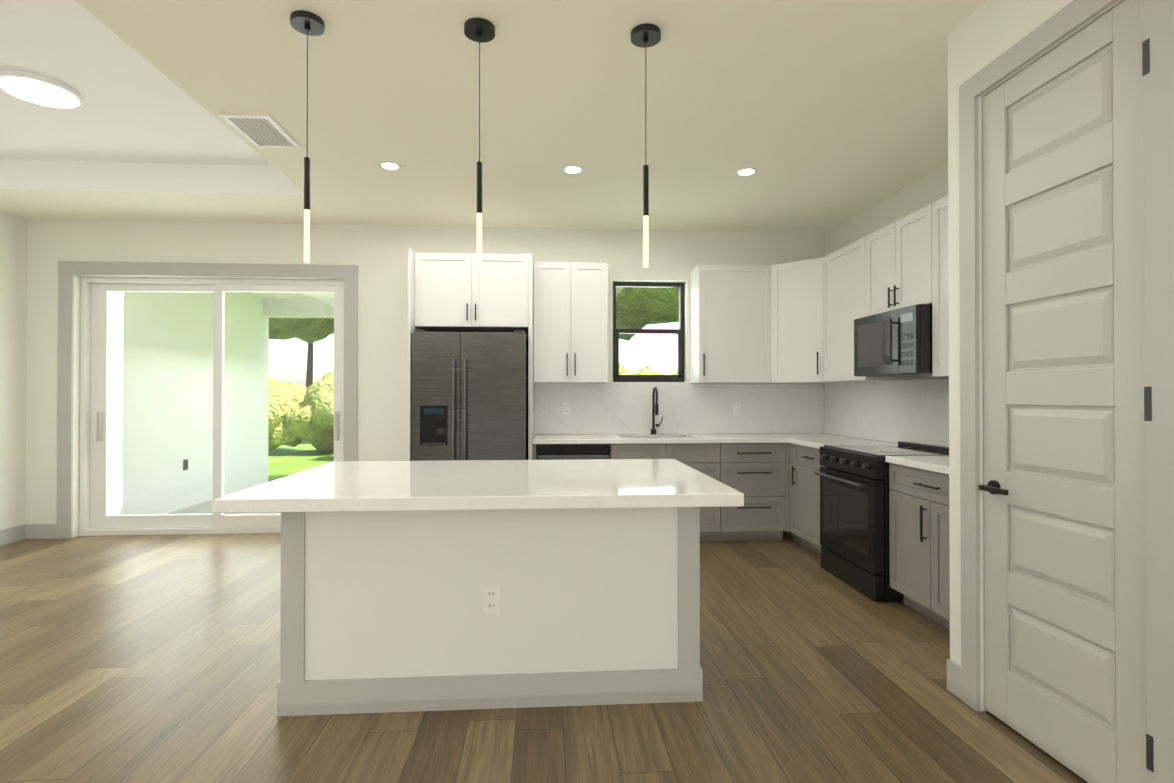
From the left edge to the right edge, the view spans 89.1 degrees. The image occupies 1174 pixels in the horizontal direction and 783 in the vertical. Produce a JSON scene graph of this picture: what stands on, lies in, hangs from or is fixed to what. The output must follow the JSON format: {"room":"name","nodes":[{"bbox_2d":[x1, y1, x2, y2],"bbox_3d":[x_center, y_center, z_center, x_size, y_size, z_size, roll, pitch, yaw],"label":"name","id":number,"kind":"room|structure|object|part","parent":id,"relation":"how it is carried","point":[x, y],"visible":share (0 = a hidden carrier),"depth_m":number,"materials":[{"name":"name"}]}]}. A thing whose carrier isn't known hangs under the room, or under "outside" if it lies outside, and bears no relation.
{"room":"kitchen","nodes":[
{"label":"kitchen","id":0,"kind":"room"},
{"bbox_2d":[0,0,985,233],"bbox_3d":[-1.069,-1.866,1.456,7.780,0.580,8.720,0,0,-4],"label":"ceiling","id":1,"kind":"structure","parent":0,"point":[823,116],"depth_m":3.40,"materials":[{"name":"beige paint"}]},
{"bbox_2d":[0,70,83,108],"bbox_3d":[-3.233,-1.776,3.524,0.400,0.034,0.400,0,0,-4],"label":"ceiling light","id":2,"kind":"object","parent":1,"relation":"in","point":[37,89],"visible":1,"depth_m":3.48,"materials":[{"name":"white plastic"}]},
{"bbox_2d":[220,113,300,148],"bbox_3d":[-1.944,-1.557,3.580,0.270,0.012,0.440,0,0,-4],"label":"ceiling vent","id":3,"kind":"object","parent":1,"relation":"in","point":[262,131],"visible":0.98,"depth_m":3.56,"materials":[{"name":"white metal"}]},
{"bbox_2d":[290,10,324,262],"bbox_3d":[-1.181,-1.056,2.516,0.132,1.024,0.132,0,0,-4],"label":"pendant light","id":4,"kind":"object","parent":1,"relation":"hanging from","point":[307,23],"visible":1,"depth_m":2.50,"materials":[{"name":"black metal"}]},
{"bbox_2d":[379,162,401,169],"bbox_3d":[-1.359,-1.557,4.120,0.150,0.006,0.150,0,0,-4],"label":"recessed light","id":5,"kind":"object","parent":1,"relation":"in","point":[389,165],"visible":1,"depth_m":4.12,"materials":[{"name":"white"}]},
{"bbox_2d":[464,18,494,264],"bbox_3d":[-0.462,-1.056,2.564,0.132,1.024,0.132,0,0,-4],"label":"pendant light","id":6,"kind":"object","parent":1,"relation":"hanging from","point":[480,30],"visible":1,"depth_m":2.55,"materials":[{"name":"black metal"}]},
{"bbox_2d":[562,165,582,173],"bbox_3d":[-0.100,-1.556,4.185,0.150,0.006,0.150,0,0,-4],"label":"recessed light","id":7,"kind":"object","parent":1,"relation":"in","point":[572,169],"visible":1,"depth_m":4.17,"materials":[{"name":"white"}]},
{"bbox_2d":[631,23,660,266],"bbox_3d":[0.257,-1.056,2.603,0.132,1.024,0.132,0,0,-4],"label":"pendant light","id":8,"kind":"object","parent":1,"relation":"hanging from","point":[645,35],"visible":1,"depth_m":2.59,"materials":[{"name":"black metal"}]},
{"bbox_2d":[735,168,756,175],"bbox_3d":[1.129,-1.556,4.228,0.150,0.006,0.150,0,0,-4],"label":"recessed light","id":9,"kind":"object","parent":1,"relation":"in","point":[745,171],"visible":1,"depth_m":4.21,"materials":[{"name":"white"}]},
{"bbox_2d":[0,533,1087,782],"bbox_3d":[-1.069,1.344,1.437,7.780,0.100,8.720,0,0,-4],"label":"floor","id":10,"kind":"structure","parent":0,"point":[138,657],"depth_m":2.48,"materials":[{"name":"brown wood"}]},
{"bbox_2d":[412,329,527,460],"bbox_3d":[-0.981,0.409,5.188,0.910,1.815,0.845,0,0,-4],"label":"fridge","id":11,"kind":"object","parent":10,"relation":"on","point":[469,395],"visible":0.69,"depth_m":4.83,"materials":[{"name":"grey metal"}]},
{"bbox_2d":[277,507,702,715],"bbox_3d":[-0.406,0.865,2.878,1.729,0.876,0.866,0,0,-4],"label":"kitchen island","id":12,"kind":"object","parent":10,"relation":"on","point":[409,586],"depth_m":2.45,"materials":[{"name":"grey"}]},
{"bbox_2d":[212,459,743,514],"bbox_3d":[-0.402,0.402,2.730,1.884,0.048,1.200,0,0,-4],"label":"island countertop","id":13,"kind":"structure","parent":12,"relation":"on","point":[586,484],"depth_m":2.34,"materials":[{"name":"white stone"}]},
{"bbox_2d":[483,585,499,613],"bbox_3d":[-0.394,0.855,2.454,0.072,0.116,0.008,0,0,-4],"label":"outlet","id":14,"kind":"object","parent":12,"relation":"attached to","point":[491,593],"depth_m":2.45,"materials":[{"name":"white plastic"}]},
{"bbox_2d":[537,444,609,459],"bbox_3d":[-0.132,0.885,5.311,0.614,0.865,0.655,0,0,-4],"label":"dishwasher","id":15,"kind":"object","parent":10,"relation":"on","point":[569,451],"visible":0.29,"depth_m":5.04,"materials":[{"name":"grey metal"}]},
{"bbox_2d":[533,434,624,445],"bbox_3d":[-0.090,0.425,5.356,0.779,0.040,0.635,0,0,-4],"label":"countertop","id":16,"kind":"structure","parent":15,"relation":"on","point":[611,439],"depth_m":5.08,"materials":[{"name":"white stone"}]},
{"bbox_2d":[621,442,696,465],"bbox_3d":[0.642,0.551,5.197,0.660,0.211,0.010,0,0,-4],"label":"base cabinet","id":17,"kind":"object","parent":10,"relation":"on","point":[685,453],"depth_m":5.11,"materials":[{"name":"grey wood"}]},
{"bbox_2d":[625,438,684,441],"bbox_3d":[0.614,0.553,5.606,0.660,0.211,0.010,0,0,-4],"label":"countertop","id":18,"kind":"structure","parent":17,"relation":"on","point":[626,439],"depth_m":5.09,"materials":[{"name":"white stone"}]},
{"bbox_2d":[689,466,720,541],"bbox_3d":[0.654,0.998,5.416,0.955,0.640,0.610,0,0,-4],"label":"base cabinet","id":19,"kind":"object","parent":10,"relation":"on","point":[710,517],"depth_m":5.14,"materials":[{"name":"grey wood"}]},
{"bbox_2d":[701,442,784,540],"bbox_3d":[1.405,0.883,5.467,0.671,0.870,0.610,0,0,-4],"label":"base cabinet","id":20,"kind":"object","parent":10,"relation":"on","point":[770,468],"depth_m":5.17,"materials":[{"name":"grey wood"}]},
{"bbox_2d":[685,434,848,441],"bbox_3d":[1.654,0.426,5.474,1.397,0.040,0.635,0,0,-4],"label":"countertop","id":21,"kind":"structure","parent":20,"relation":"on","point":[692,437],"depth_m":5.25,"materials":[{"name":"white stone"}]},
{"bbox_2d":[797,446,823,554],"bbox_3d":[2.094,0.879,4.790,0.610,0.870,0.651,0,0,-4],"label":"base cabinet","id":22,"kind":"object","parent":10,"relation":"on","point":[808,459],"depth_m":4.83,"materials":[{"name":"grey wood"}]},
{"bbox_2d":[789,438,897,449],"bbox_3d":[2.080,0.422,4.825,0.635,0.040,0.717,0,0,-4],"label":"countertop","id":23,"kind":"structure","parent":22,"relation":"on","point":[816,443],"depth_m":4.79,"materials":[{"name":"white stone"}]},
{"bbox_2d":[814,441,948,601],"bbox_3d":[2.055,0.840,4.076,0.741,0.940,0.754,0,0,-4],"label":"range","id":24,"kind":"object","parent":10,"relation":"on","point":[854,513],"visible":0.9,"depth_m":3.91,"materials":[{"name":"black metal"}]},
{"bbox_2d":[888,462,949,629],"bbox_3d":[2.197,0.870,3.272,0.610,0.870,0.852,0,0,-4],"label":"base cabinet","id":25,"kind":"object","parent":10,"relation":"on","point":[919,543],"depth_m":3.38,"materials":[{"name":"grey wood"}]},
{"bbox_2d":[885,455,948,473],"bbox_3d":[2.191,0.412,3.181,0.635,0.040,1.040,0,0,-4],"label":"countertop","id":26,"kind":"structure","parent":25,"relation":"on","point":[939,464],"depth_m":3.41,"materials":[{"name":"white stone"}]},
{"bbox_2d":[0,0,1124,710],"bbox_3d":[-1.069,-0.381,1.447,7.780,3.350,8.720,0,0,-4],"label":"wall","id":27,"kind":"structure","parent":0,"point":[982,36],"depth_m":5.41,"materials":[{"name":"white paint"}]},
{"bbox_2d":[0,524,28,545],"bbox_3d":[-4.743,1.228,1.190,0.015,0.130,8.320,0,0,-4],"label":"baseboard","id":28,"kind":"structure","parent":27,"relation":"attached to","point":[26,531],"depth_m":5.21,"materials":[{"name":"grey wood"}]},
{"bbox_2d":[57,261,357,538],"bbox_3d":[-3.441,0.073,5.444,2.625,2.490,0.020,0,0,-4],"label":"door frame","id":29,"kind":"structure","parent":27,"relation":"attached to","point":[68,271],"depth_m":5.41,"materials":[{"name":"grey wood"}]},
{"bbox_2d":[79,277,343,535],"bbox_3d":[-3.450,0.135,5.573,2.379,2.367,0.130,0,0,-4],"label":"sliding glass door","id":30,"kind":"structure","parent":27,"relation":"in","point":[96,518],"depth_m":5.54,"materials":[{"name":"clear glass"}]},
{"bbox_3d":[-4.010,0.134,5.555,1.160,2.266,0.070,0,0,-4],"label":"panel","id":31,"kind":"part","parent":30,"relation":"part of","materials":[{"name":"clear glass"}]},
{"bbox_3d":[-2.889,0.134,5.581,1.160,2.266,0.070,0,0,-4],"label":"panel","id":32,"kind":"part","parent":30,"relation":"part of","materials":[{"name":"clear glass"}]},
{"bbox_2d":[412,250,531,335],"bbox_3d":[-0.989,-0.853,5.316,0.950,0.620,0.610,0,0,-4],"label":"upper cabinet","id":33,"kind":"object","parent":27,"relation":"attached to","point":[451,292],"depth_m":5.02,"materials":[{"name":"white wood"}]},
{"bbox_2d":[532,260,607,383],"bbox_3d":[-0.155,-0.622,5.511,0.670,1.080,0.330,0,0,-4],"label":"upper cabinet","id":34,"kind":"object","parent":27,"relation":"attached to","point":[570,299],"depth_m":5.35,"materials":[{"name":"white wood"}]},
{"bbox_2d":[613,282,683,381],"bbox_3d":[0.598,-0.580,5.854,0.714,0.974,0.072,0,0,-4],"label":"kitchen window","id":35,"kind":"structure","parent":27,"relation":"in","point":[678,377],"depth_m":5.84,"materials":[{"name":"clear glass"}]},
{"bbox_2d":[690,264,767,382],"bbox_3d":[1.372,-0.621,5.592,0.729,1.080,0.374,0,0,-4],"label":"upper cabinet","id":36,"kind":"object","parent":27,"relation":"attached to","point":[729,303],"depth_m":5.46,"materials":[{"name":"white wood"}]},
{"bbox_2d":[768,258,819,382],"bbox_3d":[1.997,-0.622,5.461,0.717,1.080,0.719,0,0,-4],"label":"upper cabinet","id":37,"kind":"object","parent":27,"relation":"attached to","point":[791,322],"depth_m":5.34,"materials":[{"name":"white wood"}]},
{"bbox_2d":[820,235,907,382],"bbox_3d":[2.212,-0.626,4.823,0.374,1.080,0.806,0,0,-4],"label":"upper cabinet","id":38,"kind":"object","parent":27,"relation":"attached to","point":[843,272],"depth_m":4.84,"materials":[{"name":"white wood"}]},
{"bbox_2d":[868,204,931,315],"bbox_3d":[2.282,-0.860,4.101,0.330,0.620,0.766,0,0,-4],"label":"upper cabinet","id":39,"kind":"object","parent":27,"relation":"attached to","point":[899,252],"depth_m":4.03,"materials":[{"name":"white wood"}]},
{"bbox_2d":[854,304,931,376],"bbox_3d":[2.212,-0.327,4.093,0.466,0.431,0.754,0,0,-4],"label":"microwave","id":40,"kind":"object","parent":39,"relation":"attached to","point":[895,343],"visible":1,"depth_m":3.92,"materials":[{"name":"black metal"}]},
{"bbox_2d":[932,196,948,376],"bbox_3d":[2.341,-0.635,3.228,0.330,1.080,1.102,0,0,-4],"label":"upper cabinet","id":41,"kind":"object","parent":27,"relation":"attached to","point":[940,265],"depth_m":3.64,"materials":[{"name":"white wood"}]},
{"bbox_2d":[978,0,1153,782],"bbox_3d":[1.624,0.042,2.075,0.098,2.488,0.706,0,0,-4],"label":"pantry door","id":42,"kind":"structure","parent":27,"relation":"in","point":[1063,487],"depth_m":2.03,"materials":[{"name":"grey paint"}]},
{"bbox_3d":[1.590,0.379,2.311,0.062,0.056,0.153,0,0,-4],"label":"handle","id":43,"kind":"part","parent":42,"relation":"part of","materials":[{"name":"black metal"}]},
{"bbox_3d":[1.629,0.036,1.732,0.001,2.120,0.020,0,0,-4],"label":"hinges on the door casing trim","id":44,"kind":"part","parent":42,"relation":"part of","materials":[{"name":"black metal"}]},
{"bbox_2d":[959,0,1173,782],"bbox_3d":[1.615,0.001,2.087,0.018,2.595,0.870,0,0,-4],"label":"door frame","id":45,"kind":"structure","parent":27,"relation":"attached to","point":[1158,112],"depth_m":1.73,"materials":[{"name":"grey wood"}]},
{"bbox_2d":[617,446,620,458],"bbox_3d":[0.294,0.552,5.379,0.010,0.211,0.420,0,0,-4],"label":"base cabinet","id":46,"kind":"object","parent":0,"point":[618,447],"depth_m":5.10,"materials":[{"name":"grey wood"}]},
{"bbox_2d":[651,387,662,434],"bbox_3d":[0.668,0.180,5.582,0.116,0.454,0.212,0,0,-4],"label":"faucet","id":47,"kind":"object","parent":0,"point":[656,392],"depth_m":5.71,"materials":[{"name":"black metal"}]},
{"bbox_2d":[685,438,700,465],"bbox_3d":[0.962,0.552,5.424,0.010,0.211,0.420,0,0,-4],"label":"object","id":48,"kind":"structure","parent":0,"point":[686,439],"depth_m":5.13,"materials":[{"name":"grey wood"}]},
{"label":"outside","id":49,"kind":"structure","parent":0,"visible":0},
{"bbox_2d":[268,439,333,481],"bbox_3d":[-3.344,1.639,47.790,120.000,0.020,84.075,0,0,-4],"label":"lawn","id":50,"kind":"structure","parent":49,"point":[306,444],"depth_m":12.44,"materials":[{"name":"green plant"}]},
{"bbox_2d":[109,291,333,514],"bbox_3d":[-0.628,-0.295,7.543,18.000,3.350,3.375,0,0,-4],"label":"lanai","id":51,"kind":"object","parent":50,"relation":"on","point":[230,299],"depth_m":6.86,"materials":[{"name":"white"}]},
{"bbox_2d":[268,287,678,451],"bbox_3d":[-3.856,-2.094,15.837,56.851,7.048,9.438,0,0,-4],"label":"trees","id":52,"kind":"object","parent":50,"relation":"on","point":[313,388],"depth_m":13.62,"materials":[{"name":"green plant"}]}
]}

